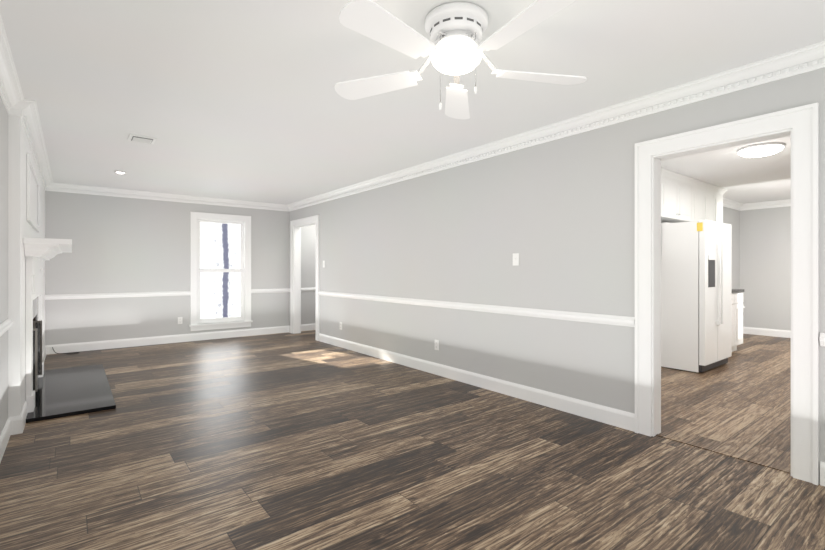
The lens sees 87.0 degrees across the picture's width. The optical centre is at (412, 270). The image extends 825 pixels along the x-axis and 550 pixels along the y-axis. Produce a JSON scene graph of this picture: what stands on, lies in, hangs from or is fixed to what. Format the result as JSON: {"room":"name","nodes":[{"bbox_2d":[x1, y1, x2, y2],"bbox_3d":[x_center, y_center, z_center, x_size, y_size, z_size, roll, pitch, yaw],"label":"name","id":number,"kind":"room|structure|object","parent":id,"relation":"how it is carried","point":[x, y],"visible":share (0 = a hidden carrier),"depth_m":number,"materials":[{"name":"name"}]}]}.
{"room":"living room","nodes":[
{"label":"living room","id":0,"kind":"room"},
{"bbox_2d":[0,96,7,434],"bbox_3d":[-2.510,-0.020,2.518,0.120,2.440,9.100,0,0,-38],"label":"wall","id":1,"kind":"structure","parent":0,"point":[3,262],"depth_m":2.94,"materials":[{"name":"grey paint"}]},
{"bbox_2d":[0,318,12,336],"bbox_3d":[-1.325,0.388,1.122,0.026,0.075,5.200,0,0,-38],"label":"trim","id":2,"kind":"structure","parent":1,"relation":"attached to","point":[6,325],"depth_m":2.88,"materials":[{"name":"white wood"}]},
{"bbox_2d":[0,416,15,462],"bbox_3d":[-1.324,1.135,1.123,0.030,0.130,5.200,0,0,-38],"label":"baseboard","id":3,"kind":"structure","parent":1,"relation":"attached to","point":[14,425],"depth_m":3.00,"materials":[{"name":"white wood"}]},
{"bbox_2d":[8,115,44,416],"bbox_3d":[-4.077,-0.020,4.670,0.065,2.440,3.780,0,0,-38],"label":"fireplace surround","id":4,"kind":"structure","parent":0,"point":[20,227],"depth_m":3.19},
{"bbox_2d":[16,401,27,433],"bbox_3d":[-3.023,1.135,3.384,0.019,0.130,0.484,0,0,-38],"label":"baseboard","id":5,"kind":"structure","parent":4,"relation":"attached to","point":[20,420],"depth_m":3.20,"materials":[{"name":"white wood"}]},
{"bbox_2d":[42,345,47,361],"bbox_3d":[-4.690,1.135,5.516,0.014,0.130,1.610,0,0,-38],"label":"baseboard","id":6,"kind":"structure","parent":4,"relation":"attached to","point":[45,351],"depth_m":5.94,"materials":[{"name":"white wood"}]},
{"bbox_2d":[0,14,824,211],"bbox_3d":[-1.057,-1.184,3.732,3.665,0.112,8.980,0,0,-38],"label":"crown molding","id":7,"kind":"structure","parent":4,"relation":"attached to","point":[770,69],"depth_m":3.44,"materials":[{"name":"white wood"}]},
{"bbox_2d":[45,191,315,344],"bbox_3d":[-3.381,-0.020,7.691,5.125,2.440,0.120,0,0,-38],"label":"wall","id":8,"kind":"structure","parent":0,"point":[122,245],"depth_m":6.88,"materials":[{"name":"grey paint"}]},
{"bbox_2d":[45,291,190,299],"bbox_3d":[-4.472,0.388,6.744,1.870,0.075,0.026,0,0,-38],"label":"trim","id":9,"kind":"structure","parent":8,"relation":"attached to","point":[167,293],"depth_m":6.67,"materials":[{"name":"white wood"}]},
{"bbox_2d":[48,326,289,353],"bbox_3d":[-3.786,1.135,7.272,3.600,0.130,0.040,0,0,-38],"label":"baseboard","id":10,"kind":"structure","parent":8,"relation":"attached to","point":[119,343],"depth_m":7.04,"materials":[{"name":"white wood"}]},
{"bbox_2d":[189,212,252,330],"bbox_3d":[-3.373,0.024,7.668,1.041,2.012,0.165,0,0,-38],"label":"window","id":11,"kind":"structure","parent":8,"relation":"in","point":[198,323],"depth_m":7.65,"materials":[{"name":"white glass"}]},
{"bbox_2d":[251,288,289,292],"bbox_3d":[-2.656,0.388,8.156,0.729,0.075,0.040,0,0,-38],"label":"trim","id":12,"kind":"structure","parent":8,"relation":"attached to","point":[278,289],"depth_m":8.15,"materials":[{"name":"white wood"}]},
{"bbox_2d":[301,287,315,291],"bbox_3d":[-1.867,0.388,8.783,1.045,0.075,0.026,0,0,-38],"label":"trim","id":13,"kind":"structure","parent":8,"relation":"attached to","point":[302,289],"depth_m":8.61,"materials":[{"name":"white wood"}]},
{"bbox_2d":[301,323,315,330],"bbox_3d":[-1.859,1.135,8.796,1.075,0.130,0.014,0,0,-38],"label":"baseboard","id":14,"kind":"structure","parent":8,"relation":"attached to","point":[304,327],"depth_m":8.63,"materials":[{"name":"white wood"}]},
{"bbox_2d":[0,330,824,549],"bbox_3d":[1.581,1.250,5.796,10.605,0.100,9.220,0,0,-38],"label":"floor","id":15,"kind":"structure","parent":0,"point":[285,441],"depth_m":2.70,"materials":[{"name":"laminate"}]},
{"bbox_2d":[52,347,79,353],"bbox_3d":[-4.965,1.148,6.233,0.311,0.099,0.190,0,0,-38],"label":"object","id":16,"kind":"structure","parent":15,"relation":"on","point":[66,353],"depth_m":6.22,"materials":[{"name":"black"}]},
{"bbox_2d":[26,364,115,422],"bbox_3d":[-3.451,1.185,4.410,0.599,0.030,2.100,0,0,-38],"label":"hearth","id":17,"kind":"object","parent":15,"relation":"on","point":[65,392],"visible":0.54,"depth_m":4.12,"materials":[{"name":"black stone"}]},
{"bbox_2d":[23,153,71,412],"bbox_3d":[-3.569,0.095,4.318,0.298,2.150,2.160,0,0,-38],"label":"mantel surround","id":18,"kind":"object","parent":17,"relation":"on","point":[38,251],"visible":0.94,"depth_m":3.61,"materials":[{"name":"white wood"}]},
{"bbox_2d":[33,320,41,391],"bbox_3d":[-3.691,0.818,4.223,0.113,0.700,0.884,0,0,-38],"label":"door","id":19,"kind":"structure","parent":18,"relation":"attached to","point":[37,347],"depth_m":4.54,"materials":[{"name":"black metal"}]},
{"bbox_2d":[661,220,731,372],"bbox_3d":[3.489,0.307,5.561,0.911,1.785,0.823,0,0,-38],"label":"refrigerator","id":20,"kind":"object","parent":15,"relation":"on","point":[696,296],"visible":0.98,"depth_m":5.18,"materials":[{"name":"white painted metal"},{"name":"dark plastic"}]},
{"bbox_2d":[656,434,790,473],"bbox_3d":[2.011,1.198,2.866,0.030,0.004,0.795,0,0,-38],"label":"threshold","id":21,"kind":"object","parent":15,"relation":"on","point":[744,459],"depth_m":2.82,"materials":[{"name":"brown wood"}]},
{"bbox_2d":[732,289,744,351],"bbox_3d":[4.276,0.690,6.340,1.190,1.020,0.644,0,0,-38],"label":"base cabinet","id":22,"kind":"object","parent":15,"relation":"on","point":[737,317],"visible":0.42,"depth_m":6.30,"materials":[{"name":"white wood"}]},
{"bbox_2d":[0,0,824,204],"bbox_3d":[1.581,-1.300,5.796,10.605,0.120,9.220,0,0,-38],"label":"ceiling","id":23,"kind":"structure","parent":0,"point":[242,100],"depth_m":2.88,"materials":[{"name":"white paint"}]},
{"bbox_2d":[128,134,156,143],"bbox_3d":[-2.549,-1.228,4.100,0.210,0.021,0.210,0,0,-38],"label":"ceiling vent","id":24,"kind":"object","parent":23,"relation":"in","point":[141,139],"visible":1,"depth_m":4.06,"materials":[{"name":"grey metal"}]},
{"bbox_2d":[334,0,586,118],"bbox_3d":[0.214,-0.996,2.116,1.327,0.487,1.324,0,0,-38],"label":"ceiling fan","id":25,"kind":"object","parent":23,"relation":"hanging from","point":[454,46],"visible":1,"depth_m":2.04,"materials":[{"name":"white plastic"}]},
{"bbox_2d":[737,142,785,157],"bbox_3d":[3.530,-1.198,4.414,0.390,0.081,0.390,0,0,-38],"label":"ceiling light","id":26,"kind":"object","parent":23,"relation":"attached to","point":[759,150],"visible":1,"depth_m":4.32,"materials":[{"name":"white glass"}]},
{"bbox_2d":[289,68,824,483],"bbox_3d":[0.470,-0.020,4.851,0.120,2.440,9.100,0,0,-38],"label":"wall","id":27,"kind":"structure","parent":0,"point":[558,215],"depth_m":4.04,"materials":[{"name":"grey paint"}]},
{"bbox_2d":[290,215,318,340],"bbox_3d":[-1.893,0.133,7.871,0.176,2.134,1.178,0,0,-38],"label":"door frame","id":28,"kind":"structure","parent":27,"relation":"attached to","point":[295,274],"depth_m":8.22,"materials":[{"name":"white wood"}]},
{"bbox_2d":[435,340,438,349],"bbox_3d":[0.277,0.860,4.992,0.008,0.115,0.070,0,0,-38],"label":"outlet","id":29,"kind":"object","parent":27,"relation":"attached to","point":[436,344],"visible":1,"depth_m":4.98,"materials":[{"name":"white plastic"}]},
{"bbox_2d":[318,291,634,326],"bbox_3d":[0.032,0.388,5.291,0.026,0.075,5.245,0,0,-38],"label":"trim","id":30,"kind":"structure","parent":27,"relation":"attached to","point":[541,313],"depth_m":4.18,"materials":[{"name":"white wood"}]},
{"bbox_2d":[319,333,634,431],"bbox_3d":[0.037,1.135,5.295,0.014,0.130,5.245,0,0,-38],"label":"baseboard","id":31,"kind":"structure","parent":27,"relation":"attached to","point":[611,416],"depth_m":4.18,"materials":[{"name":"white wood"}]},
{"bbox_2d":[513,253,518,265],"bbox_3d":[0.971,-0.100,4.099,0.016,0.115,0.070,0,0,-38],"label":"light switch","id":32,"kind":"object","parent":27,"relation":"attached to","point":[515,259],"visible":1,"depth_m":4.09,"materials":[{"name":"white plastic"}]},
{"bbox_2d":[635,102,818,484],"bbox_3d":[2.019,0.133,2.872,0.176,2.134,1.003,0,0,-38],"label":"door frame","id":33,"kind":"structure","parent":27,"relation":"attached to","point":[799,125],"depth_m":2.55,"materials":[{"name":"white wood"}]},
{"bbox_2d":[820,333,824,346],"bbox_3d":[2.699,0.388,1.884,0.026,0.075,1.380,0,0,-38],"label":"trim","id":34,"kind":"structure","parent":27,"relation":"attached to","point":[822,335],"depth_m":2.42,"materials":[{"name":"white wood"}]},
{"bbox_2d":[820,461,824,485],"bbox_3d":[2.704,1.135,1.888,0.014,0.130,1.380,0,0,-38],"label":"baseboard","id":35,"kind":"structure","parent":27,"relation":"attached to","point":[822,464],"depth_m":2.42,"materials":[{"name":"white wood"}]},
{"bbox_2d":[723,207,739,288],"bbox_3d":[3.642,-0.020,6.330,6.700,2.440,0.120,0,0,-38],"label":"wall","id":36,"kind":"structure","parent":0,"point":[731,216],"depth_m":8.13,"materials":[{"name":"grey paint"}]},
{"bbox_2d":[661,168,664,222],"bbox_3d":[2.553,-0.705,5.175,1.000,1.068,0.357,0,0,-38],"label":"upper cabinet","id":37,"kind":"object","parent":36,"relation":"attached to","point":[662,169],"depth_m":5.39,"materials":[{"name":"white wood"}]},
{"bbox_2d":[665,169,692,222],"bbox_3d":[3.329,-0.950,5.782,0.970,0.578,0.357,0,0,-38],"label":"upper cabinet","id":38,"kind":"object","parent":36,"relation":"attached to","point":[684,198],"depth_m":5.68,"materials":[{"name":"white wood"}]},
{"bbox_2d":[693,180,716,221],"bbox_3d":[4.034,-0.705,6.333,0.820,1.068,0.357,0,0,-38],"label":"upper cabinet","id":39,"kind":"object","parent":36,"relation":"attached to","point":[704,195],"depth_m":6.23,"materials":[{"name":"white wood"}]},
{"bbox_2d":[717,188,724,222],"bbox_3d":[4.518,-0.705,6.712,0.410,1.068,0.357,0,0,-38],"label":"upper cabinet","id":40,"kind":"object","parent":36,"relation":"attached to","point":[720,191],"depth_m":6.61,"materials":[{"name":"wood"}]},
{"bbox_2d":[723,198,743,210],"bbox_3d":[3.660,-1.184,6.210,6.580,0.112,0.092,0,0,-38],"label":"crown molding","id":41,"kind":"structure","parent":36,"relation":"attached to","point":[732,204],"depth_m":7.92,"materials":[{"name":"white wood"}]},
{"bbox_2d":[740,206,790,330],"bbox_3d":[7.410,-0.020,6.854,0.120,2.440,3.700,0,0,-38],"label":"wall","id":42,"kind":"structure","parent":0,"point":[765,259],"depth_m":7.95,"materials":[{"name":"grey paint"}]},
{"bbox_2d":[743,327,790,337],"bbox_3d":[7.311,1.135,6.872,0.014,0.130,3.550,0,0,-38],"label":"baseboard","id":43,"kind":"structure","parent":42,"relation":"attached to","point":[746,330],"depth_m":7.93,"materials":[{"name":"white wood"}]},
{"bbox_2d":[744,199,790,209],"bbox_3d":[7.284,-1.184,6.844,0.092,0.112,3.360,0,0,-38],"label":"crown molding","id":44,"kind":"structure","parent":42,"relation":"attached to","point":[780,203],"depth_m":7.91,"materials":[{"name":"white wood"}]},
{"label":"outside","id":45,"kind":"structure","parent":0,"visible":0},
{"bbox_2d":[200,222,239,318],"bbox_3d":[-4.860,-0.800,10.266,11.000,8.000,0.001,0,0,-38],"label":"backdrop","id":46,"kind":"structure","parent":45,"point":[220,282],"depth_m":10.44,"materials":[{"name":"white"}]}
]}

